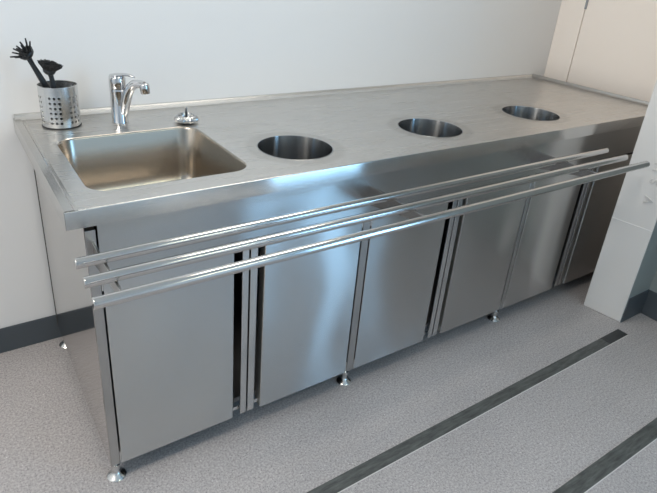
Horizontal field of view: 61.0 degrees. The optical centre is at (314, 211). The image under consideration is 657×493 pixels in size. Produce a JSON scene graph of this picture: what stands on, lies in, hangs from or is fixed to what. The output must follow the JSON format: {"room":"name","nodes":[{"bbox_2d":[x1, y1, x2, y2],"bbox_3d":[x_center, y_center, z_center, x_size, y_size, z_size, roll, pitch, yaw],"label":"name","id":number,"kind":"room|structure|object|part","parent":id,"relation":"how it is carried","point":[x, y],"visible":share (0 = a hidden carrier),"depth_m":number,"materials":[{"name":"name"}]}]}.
{"room":"commercial kitchen","nodes":[
{"label":"commercial kitchen","id":0,"kind":"room"},
{"bbox_2d":[0,0,561,328],"bbox_3d":[-0.812,-0.770,1.801,5.430,2.700,0.099,-12,29,-31],"label":"wall","id":1,"kind":"structure","parent":0,"point":[185,50],"depth_m":2.14,"materials":[{"name":"white paint"}]},
{"bbox_2d":[0,315,61,352],"bbox_3d":[-0.881,0.425,2.300,5.210,0.108,0.006,-12,29,-31],"label":"baseboard","id":2,"kind":"structure","parent":1,"relation":"attached to","point":[36,331],"depth_m":2.16,"materials":[{"name":"grey plastic"}]},
{"bbox_2d":[0,272,656,492],"bbox_3d":[0.536,1.512,0.413,5.430,0.080,5.398,-12,29,-31],"label":"floor","id":3,"kind":"structure","parent":0,"point":[543,437],"depth_m":1.93,"materials":[{"name":"plastic"}]},
{"bbox_2d":[34,126,640,481],"bbox_3d":[0.306,0.043,2.432,2.612,0.854,0.772,-12,29,-31],"label":"base cabinet","id":4,"kind":"object","parent":3,"relation":"on","point":[153,372],"visible":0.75,"depth_m":1.83,"materials":[{"name":"grey metal"}]},
{"bbox_3d":[-0.772,0.242,1.744,0.002,0.783,0.765,-12,29,-31],"label":"panel","id":5,"kind":"part","parent":4,"relation":"part of","materials":[{"name":"silver metal"}]},
{"bbox_3d":[-0.404,0.409,1.610,0.358,0.643,0.034,-12,29,-31],"label":"door","id":6,"kind":"part","parent":4,"relation":"part of","materials":[{"name":"silver metal"}]},
{"bbox_3d":[0.106,-0.136,2.703,2.598,0.784,0.003,-12,29,-31],"label":"panel","id":7,"kind":"part","parent":4,"relation":"part of","materials":[{"name":"silver metal"}]},
{"bbox_3d":[-0.022,0.329,1.848,0.356,0.643,0.034,-12,29,-31],"label":"door","id":8,"kind":"part","parent":4,"relation":"part of","materials":[{"name":"silver metal"}]},
{"bbox_2d":[13,74,648,247],"bbox_3d":[0.346,-0.306,2.287,2.707,0.222,0.798,-12,29,-31],"label":"countertop","id":9,"kind":"structure","parent":4,"relation":"on","point":[100,171],"depth_m":1.90,"materials":[{"name":"grey metal"}]},
{"bbox_2d":[36,80,81,129],"bbox_3d":[-0.819,-0.343,1.792,0.120,0.133,0.120,-12,29,-31],"label":"utensil holder","id":10,"kind":"object","parent":9,"relation":"on","point":[66,91],"visible":0.98,"depth_m":1.76,"materials":[{"name":"silver metal"}]},
{"bbox_2d":[10,38,53,103],"bbox_3d":[-0.844,-0.393,1.724,0.148,0.271,0.067,-12,29,-31],"label":"server","id":11,"kind":"object","parent":10,"relation":"in","point":[26,53],"visible":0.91,"depth_m":1.67,"materials":[{"name":"black plastic"}]},
{"bbox_3d":[-0.839,-0.383,1.757,0.111,0.225,0.016,-19,34,-41],"label":"brush handle","id":12,"kind":"part","parent":11,"relation":"part of","materials":[{"name":"black plastic"}]},
{"bbox_2d":[37,59,62,124],"bbox_3d":[-0.813,-0.367,1.743,0.074,0.208,0.074,-12,29,-31],"label":"dish brush","id":13,"kind":"object","parent":10,"relation":"in","point":[49,67],"visible":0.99,"depth_m":1.70,"materials":[{"name":"black plastic"}]},
{"bbox_3d":[-0.814,-0.355,1.759,0.016,0.173,0.037,21,29,31],"label":"brush handle","id":14,"kind":"part","parent":13,"relation":"part of","materials":[{"name":"black plastic"}]},
{"bbox_2d":[108,73,149,123],"bbox_3d":[-0.608,-0.371,1.849,0.151,0.165,0.055,11,26,13],"label":"mixer tap","id":15,"kind":"object","parent":9,"relation":"on","point":[121,94],"visible":1,"depth_m":1.83,"materials":[{"name":"silver metal"}]},
{"bbox_3d":[-0.605,-0.373,1.845,0.110,0.134,0.035,11,26,15],"label":"spout","id":16,"kind":"part","parent":15,"relation":"part of","materials":[{"name":"silver metal"}]},
{"bbox_2d":[174,107,198,123],"bbox_3d":[-0.444,-0.334,1.929,0.086,0.054,0.086,-12,29,-31],"label":"strainer","id":17,"kind":"object","parent":9,"relation":"on","point":[181,118],"visible":1,"depth_m":1.91,"materials":[{"name":"silver metal"}]},
{"bbox_2d":[174,113,198,123],"bbox_3d":[-0.445,-0.322,1.934,0.086,0.027,0.086,-12,29,-31],"label":"basket","id":18,"kind":"object","parent":17,"relation":"on","point":[181,118],"depth_m":1.91,"materials":[{"name":"silver metal"}]},
{"bbox_3d":[0.274,0.343,2.597,2.598,0.018,0.706,-12,29,-31],"label":"panel","id":19,"kind":"part","parent":4,"relation":"part of","materials":[{"name":"silver metal"}]},
{"bbox_2d":[74,147,649,309],"bbox_3d":[0.347,-0.024,1.720,2.037,0.090,0.294,-12,29,-31],"label":"rail","id":20,"kind":"object","parent":4,"relation":"attached to","point":[388,203],"visible":1,"depth_m":1.43,"materials":[{"name":"silver metal"}]},
{"bbox_3d":[0.307,0.259,2.052,0.352,0.643,0.034,-12,29,-31],"label":"door","id":21,"kind":"part","parent":4,"relation":"part of","materials":[{"name":"silver metal"}]},
{"bbox_3d":[0.689,0.178,2.290,0.365,0.643,0.034,-12,29,-31],"label":"door","id":22,"kind":"part","parent":4,"relation":"part of","materials":[{"name":"silver metal"}]},
{"bbox_3d":[1.014,0.109,2.492,0.351,0.643,0.034,-12,29,-31],"label":"door","id":23,"kind":"part","parent":4,"relation":"part of","materials":[{"name":"silver metal"}]},
{"bbox_3d":[1.403,0.027,2.735,0.381,0.643,0.034,-12,29,-31],"label":"door","id":24,"kind":"part","parent":4,"relation":"part of","materials":[{"name":"silver metal"}]},
{"bbox_2d":[307,329,627,492],"bbox_3d":[0.231,0.800,1.801,2.817,0.001,0.050,-12,29,-32],"label":"floor strip","id":25,"kind":"object","parent":3,"relation":"on","point":[342,482],"visible":1,"depth_m":1.98,"materials":[{"name":"grey"}]},
{"bbox_2d":[552,418,656,492],"bbox_3d":[0.684,0.897,1.667,2.600,0.001,0.057,-12,29,-31],"label":"floor strip","id":26,"kind":"object","parent":3,"relation":"on","point":[614,459],"visible":1,"depth_m":1.85,"materials":[{"name":"grey"}]},
{"bbox_2d":[584,80,656,321],"bbox_3d":[1.693,-0.783,2.243,0.579,2.700,0.172,-12,29,-31],"label":"panel","id":27,"kind":"object","parent":3,"relation":"on","point":[624,247],"visible":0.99,"depth_m":2.48,"materials":[{"name":"white"}]},
{"bbox_2d":[612,217,651,231],"bbox_3d":[1.401,0.057,2.464,0.002,0.004,0.168,-18,33,-39],"label":"trim","id":28,"kind":"structure","parent":27,"relation":"attached to","point":[612,217],"depth_m":2.46,"materials":[{"name":"white"}]},
{"bbox_2d":[621,289,648,321],"bbox_3d":[1.508,0.444,2.624,0.176,0.132,0.006,-12,29,-31],"label":"baseboard","id":29,"kind":"object","parent":27,"relation":"attached to","point":[634,306],"visible":1,"depth_m":2.62,"materials":[{"name":"grey plastic"}]},
{"bbox_2d":[649,269,656,292],"bbox_3d":[2.844,0.052,0.629,0.120,2.700,4.130,-12,29,-31],"label":"wall","id":30,"kind":"structure","parent":0,"point":[653,287],"depth_m":2.62,"materials":[{"name":"grey"}]},
{"bbox_2d":[620,221,656,321],"bbox_3d":[1.596,-0.719,2.087,0.176,2.700,0.002,-12,29,-31],"label":"wall","id":31,"kind":"structure","parent":30,"relation":"attached to","point":[648,266],"depth_m":2.53,"materials":[{"name":"grey"}]},
{"bbox_2d":[641,290,656,320],"bbox_3d":[2.094,0.794,1.966,0.006,0.132,1.884,-12,29,-31],"label":"baseboard","id":32,"kind":"structure","parent":30,"relation":"attached to","point":[649,309],"depth_m":2.64,"materials":[{"name":"grey plastic"}]},
{"bbox_3d":[1.686,-1.050,2.816,0.100,2.700,0.896,-12,29,-31],"label":"wall","id":33,"kind":"structure","parent":0,"visible":0},
{"bbox_2d":[544,0,585,81],"bbox_3d":[1.436,-1.184,3.064,0.012,2.700,0.150,-12,29,-31],"label":"trim","id":34,"kind":"structure","parent":33,"relation":"attached to","point":[571,12],"depth_m":3.15,"materials":[{"name":"white"}]},
{"bbox_2d":[567,0,656,101],"bbox_3d":[1.682,-1.010,2.730,0.010,2.700,0.741,-12,29,-31],"label":"wall panel","id":35,"kind":"object","parent":33,"relation":"attached to","point":[615,52],"depth_m":2.92,"materials":[{"name":"white"}]}
]}

